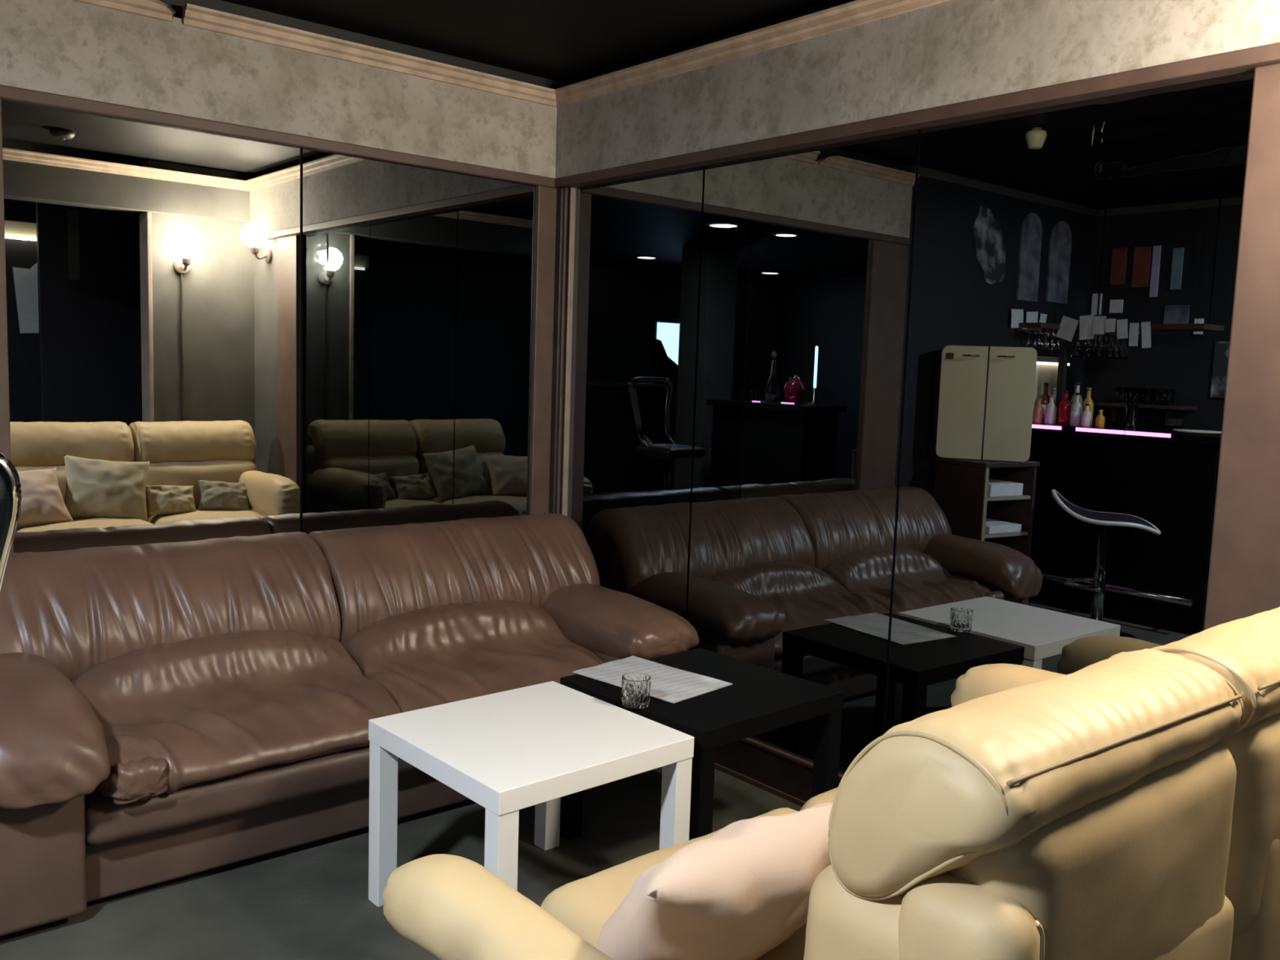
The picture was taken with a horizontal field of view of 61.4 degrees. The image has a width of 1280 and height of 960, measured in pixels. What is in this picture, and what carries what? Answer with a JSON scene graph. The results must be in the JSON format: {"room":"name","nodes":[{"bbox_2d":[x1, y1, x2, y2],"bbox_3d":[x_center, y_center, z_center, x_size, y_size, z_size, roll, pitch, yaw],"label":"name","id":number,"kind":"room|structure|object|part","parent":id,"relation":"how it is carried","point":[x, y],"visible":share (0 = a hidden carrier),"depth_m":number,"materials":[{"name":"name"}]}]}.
{"room":"bar lounge","nodes":[
{"label":"bar lounge","id":0,"kind":"room"},
{"bbox_2d":[0,0,566,552],"bbox_3d":[-1.115,-0.282,3.547,2.270,2.360,0.176,-3,8,-40],"label":"wall","id":1,"kind":"structure","parent":0,"point":[261,272],"depth_m":3.38,"materials":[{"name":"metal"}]},
{"bbox_3d":[-1.858,-0.040,2.903,0.285,1.964,0.030,-3,8,-40],"label":"post","id":2,"kind":"part","parent":1,"relation":"part of","materials":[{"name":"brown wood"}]},
{"bbox_3d":[-1.625,-1.338,2.885,0.725,0.052,0.044,-3,8,-40],"label":"cornice","id":3,"kind":"part","parent":1,"relation":"part of","materials":[{"name":"paint"}]},
{"bbox_3d":[-1.433,-0.134,3.261,0.832,1.824,0.010,-3,8,-40],"label":"mirror pane","id":4,"kind":"part","parent":1,"relation":"part of","materials":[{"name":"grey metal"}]},
{"bbox_3d":[-0.811,-1.383,3.570,1.344,0.052,0.044,-3,8,-40],"label":"cornice","id":5,"kind":"part","parent":1,"relation":"part of","materials":[{"name":"paint"}]},
{"bbox_3d":[-0.764,-0.171,3.824,0.899,1.824,0.010,-3,8,-40],"label":"mirror pane","id":6,"kind":"part","parent":1,"relation":"part of","materials":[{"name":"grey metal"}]},
{"bbox_3d":[-0.385,-0.121,4.142,0.084,1.964,0.030,-3,8,-40],"label":"post","id":7,"kind":"part","parent":1,"relation":"part of","materials":[{"name":"brown wood"}]},
{"bbox_2d":[0,766,802,959],"bbox_3d":[-1.317,1.317,0.068,7.250,0.100,5.520,-3,8,-40],"label":"floor","id":8,"kind":"structure","parent":0,"point":[308,901],"depth_m":2.65,"materials":[{"name":"carpet"}]},
{"bbox_2d":[0,451,22,593],"bbox_3d":[-0.849,0.555,1.064,0.433,1.237,0.459,-3,8,-40],"label":"bar chair","id":9,"kind":"object","parent":8,"relation":"on","point":[11,497],"visible":1,"depth_m":0.96,"materials":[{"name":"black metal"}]},
{"bbox_2d":[0,513,699,937],"bbox_3d":[-0.868,0.568,3.188,2.070,0.762,0.912,-3,8,-40],"label":"sofa","id":10,"kind":"object","parent":8,"relation":"on","point":[172,710],"visible":0.94,"depth_m":2.87,"materials":[{"name":"leather"}]},
{"bbox_3d":[-1.583,0.771,2.647,0.237,0.375,0.755,-3,8,-40],"label":"arm panel","id":11,"kind":"part","parent":10,"relation":"part of","materials":[{"name":"brown leather"}]},
{"bbox_3d":[-1.520,0.548,2.581,0.294,0.226,0.797,-3,8,-40],"label":"armrest","id":12,"kind":"part","parent":10,"relation":"part of","materials":[{"name":"brown leather"}]},
{"bbox_2d":[0,531,341,680],"bbox_3d":[-1.397,0.397,3.022,1.047,0.423,0.368,-3,8,-40],"label":"cushion","id":13,"kind":"object","parent":10,"relation":"on","point":[81,611],"depth_m":2.95,"materials":[{"name":"brown leather"}]},
{"bbox_2d":[71,629,401,797],"bbox_3d":[-1.098,0.570,2.879,0.769,0.262,0.608,-3,8,-40],"label":"seat cushion","id":14,"kind":"object","parent":10,"relation":"on","point":[180,713],"depth_m":2.79,"materials":[{"name":"brown leather"}]},
{"bbox_3d":[-0.752,0.747,3.029,1.531,0.112,0.279,-3,8,-40],"label":"rail","id":15,"kind":"part","parent":10,"relation":"part of","materials":[{"name":"brown leather"}]},
{"bbox_3d":[-0.925,0.847,3.241,1.526,0.150,0.675,-3,8,-40],"label":"panel","id":16,"kind":"part","parent":10,"relation":"part of","materials":[{"name":"brown leather"}]},
{"bbox_2d":[307,513,599,642],"bbox_3d":[-0.612,0.355,3.682,1.018,0.423,0.369,-3,8,-40],"label":"cushion","id":17,"kind":"object","parent":10,"relation":"on","point":[377,575],"depth_m":3.52,"materials":[{"name":"brown leather"}]},
{"bbox_2d":[340,600,605,712],"bbox_3d":[-0.523,0.539,3.366,0.753,0.259,0.606,-3,8,-40],"label":"seat cushion","id":18,"kind":"object","parent":10,"relation":"on","point":[427,653],"depth_m":3.31,"materials":[{"name":"brown leather"}]},
{"bbox_3d":[-0.161,0.476,3.712,0.308,0.200,0.814,-3,8,-40],"label":"armrest","id":19,"kind":"part","parent":10,"relation":"part of","materials":[{"name":"brown leather"}]},
{"bbox_3d":[-0.203,0.698,3.782,0.287,0.375,0.795,-3,8,-40],"label":"arm panel","id":20,"kind":"part","parent":10,"relation":"part of","materials":[{"name":"brown leather"}]},
{"bbox_2d":[368,680,693,906],"bbox_3d":[-0.268,0.811,2.576,0.565,0.450,0.565,-3,8,-40],"label":"side table","id":21,"kind":"object","parent":8,"relation":"on","point":[509,752],"visible":0.75,"depth_m":2.51,"materials":[{"name":"white laminate"}]},
{"bbox_3d":[-0.618,0.822,2.598,0.051,0.400,0.051,-3,8,-40],"label":"leg","id":22,"kind":"part","parent":21,"relation":"part of","materials":[{"name":"white laminate"}]},
{"bbox_3d":[-0.289,0.872,2.230,0.051,0.400,0.051,-3,8,-40],"label":"leg","id":23,"kind":"part","parent":21,"relation":"part of","materials":[{"name":"white laminate"}]},
{"bbox_3d":[-0.248,0.799,2.927,0.051,0.400,0.051,-3,8,-40],"label":"leg","id":24,"kind":"part","parent":21,"relation":"part of","materials":[{"name":"white laminate"}]},
{"bbox_3d":[0.081,0.850,2.559,0.051,0.400,0.051,-3,8,-40],"label":"leg","id":25,"kind":"part","parent":21,"relation":"part of","materials":[{"name":"white laminate"}]},
{"bbox_2d":[560,648,844,839],"bbox_3d":[0.160,0.783,2.977,0.569,0.450,0.569,-3,8,-40],"label":"side table","id":26,"kind":"object","parent":8,"relation":"on","point":[759,700],"visible":0.6,"depth_m":2.86,"materials":[{"name":"black laminate"}]},
{"bbox_3d":[-0.191,0.794,2.996,0.052,0.400,0.052,-3,8,-40],"label":"leg","id":27,"kind":"part","parent":26,"relation":"part of","materials":[{"name":"black laminate"}]},
{"bbox_2d":[621,672,650,708],"bbox_3d":[-0.010,0.537,2.744,0.074,0.074,0.074,-3,8,-40],"label":"glass tumbler","id":28,"kind":"object","parent":26,"relation":"on","point":[636,687],"visible":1,"depth_m":2.72,"materials":[{"name":"clear glass"}]},
{"bbox_2d":[572,655,732,703],"bbox_3d":[0.032,0.549,2.988,0.373,0.004,0.251,7,8,42],"label":"paper","id":29,"kind":"object","parent":26,"relation":"on","point":[668,683],"visible":0.88,"depth_m":2.99,"materials":[{"name":"white paper"}]},
{"bbox_3d":[0.142,0.844,2.631,0.052,0.400,0.052,-3,8,-40],"label":"leg","id":30,"kind":"part","parent":26,"relation":"part of","materials":[{"name":"black laminate"}]},
{"bbox_3d":[0.509,0.821,2.963,0.052,0.400,0.052,-3,8,-40],"label":"leg","id":31,"kind":"part","parent":26,"relation":"part of","materials":[{"name":"black laminate"}]},
{"bbox_2d":[382,606,1279,959],"bbox_3d":[0.481,0.679,1.800,1.614,0.926,0.893,-3,8,-40],"label":"sofa","id":32,"kind":"object","parent":8,"relation":"on","point":[1123,806],"visible":0.95,"depth_m":1.31,"materials":[{"name":"leather"}]},
{"bbox_3d":[-0.094,0.637,1.330,0.134,0.126,0.804,-3,8,-40],"label":"armrest","id":33,"kind":"part","parent":32,"relation":"part of","materials":[{"name":"beige leather"}]},
{"bbox_2d":[540,807,806,959],"bbox_3d":[0.267,0.779,1.756,0.649,0.216,0.705,-3,8,-40],"label":"seat cushion","id":34,"kind":"object","parent":32,"relation":"on","point":[583,905],"depth_m":1.76,"materials":[{"name":"beige leather"}]},
{"bbox_2d":[595,802,832,959],"bbox_3d":[0.126,0.588,1.507,0.421,0.279,0.231,-2,7,-34],"label":"throw pillow","id":35,"kind":"object","parent":32,"relation":"on","point":[740,891],"visible":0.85,"depth_m":1.40,"materials":[{"name":"fabric"}]},
{"bbox_2d":[800,786,838,810],"bbox_3d":[0.763,0.751,2.172,0.644,0.220,0.702,-3,8,-40],"label":"seat cushion","id":36,"kind":"object","parent":32,"relation":"on","point":[828,796],"depth_m":2.21,"materials":[{"name":"beige leather"}]},
{"bbox_2d":[803,864,905,959],"bbox_3d":[0.491,0.616,1.479,0.646,0.322,0.271,-3,8,-40],"label":"cushion","id":37,"kind":"object","parent":32,"relation":"on","point":[851,916],"depth_m":1.27,"materials":[{"name":"beige leather"}]},
{"bbox_3d":[1.023,0.561,2.267,0.175,0.226,0.806,-3,8,-40],"label":"armrest","id":38,"kind":"part","parent":32,"relation":"part of","materials":[{"name":"beige leather"}]},
{"bbox_2d":[221,0,844,83],"bbox_3d":[-1.234,-1.128,-0.191,7.250,0.100,5.520,-3,8,-40],"label":"ceiling","id":39,"kind":"structure","parent":0,"point":[562,41],"depth_m":3.37,"materials":[{"name":"black paint"}]},
{"bbox_2d":[548,0,1279,806],"bbox_3d":[0.732,-0.157,2.961,0.210,2.360,3.252,-3,8,-40],"label":"wall","id":40,"kind":"structure","parent":0,"point":[901,348],"depth_m":2.88,"materials":[{"name":"paint"}]},
{"bbox_3d":[-0.321,-0.122,4.171,0.052,1.964,0.045,-3,8,-40],"label":"post","id":41,"kind":"part","parent":40,"relation":"part of","materials":[{"name":"brown wood"}]},
{"bbox_3d":[-0.298,-0.119,4.151,0.042,1.964,0.009,-3,8,-40],"label":"moulding","id":42,"kind":"part","parent":40,"relation":"part of","materials":[{"name":"brown wood"}]},
{"bbox_3d":[-0.279,-0.117,4.135,0.034,1.964,0.008,-3,8,-40],"label":"moulding","id":43,"kind":"part","parent":40,"relation":"part of","materials":[{"name":"beige wood"}]},
{"bbox_3d":[-0.043,-0.149,3.868,0.010,1.827,0.688,-3,8,-40],"label":"mirror pane","id":44,"kind":"part","parent":40,"relation":"part of","materials":[{"name":"grey"}]},
{"bbox_3d":[0.675,-1.254,2.828,0.044,0.052,3.108,-3,8,-40],"label":"cornice","id":45,"kind":"part","parent":40,"relation":"part of","materials":[{"name":"paint"}]},
{"bbox_3d":[0.459,0.917,3.332,0.026,0.128,2.364,-3,8,-40],"label":"baseboard","id":46,"kind":"part","parent":40,"relation":"part of","materials":[{"name":"brown wood"}]},
{"bbox_3d":[0.450,-0.071,3.288,0.010,1.827,0.824,-3,8,-40],"label":"mirror pane","id":47,"kind":"part","parent":40,"relation":"part of","materials":[{"name":"grey"}]},
{"bbox_3d":[0.989,0.015,2.652,0.010,1.827,0.834,-3,8,-40],"label":"mirror pane","id":48,"kind":"part","parent":40,"relation":"part of","materials":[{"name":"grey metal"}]},
{"bbox_3d":[1.332,0.140,2.231,0.042,1.964,0.271,-3,8,-40],"label":"post","id":49,"kind":"part","parent":40,"relation":"part of","materials":[{"name":"brown wood"}]}
]}

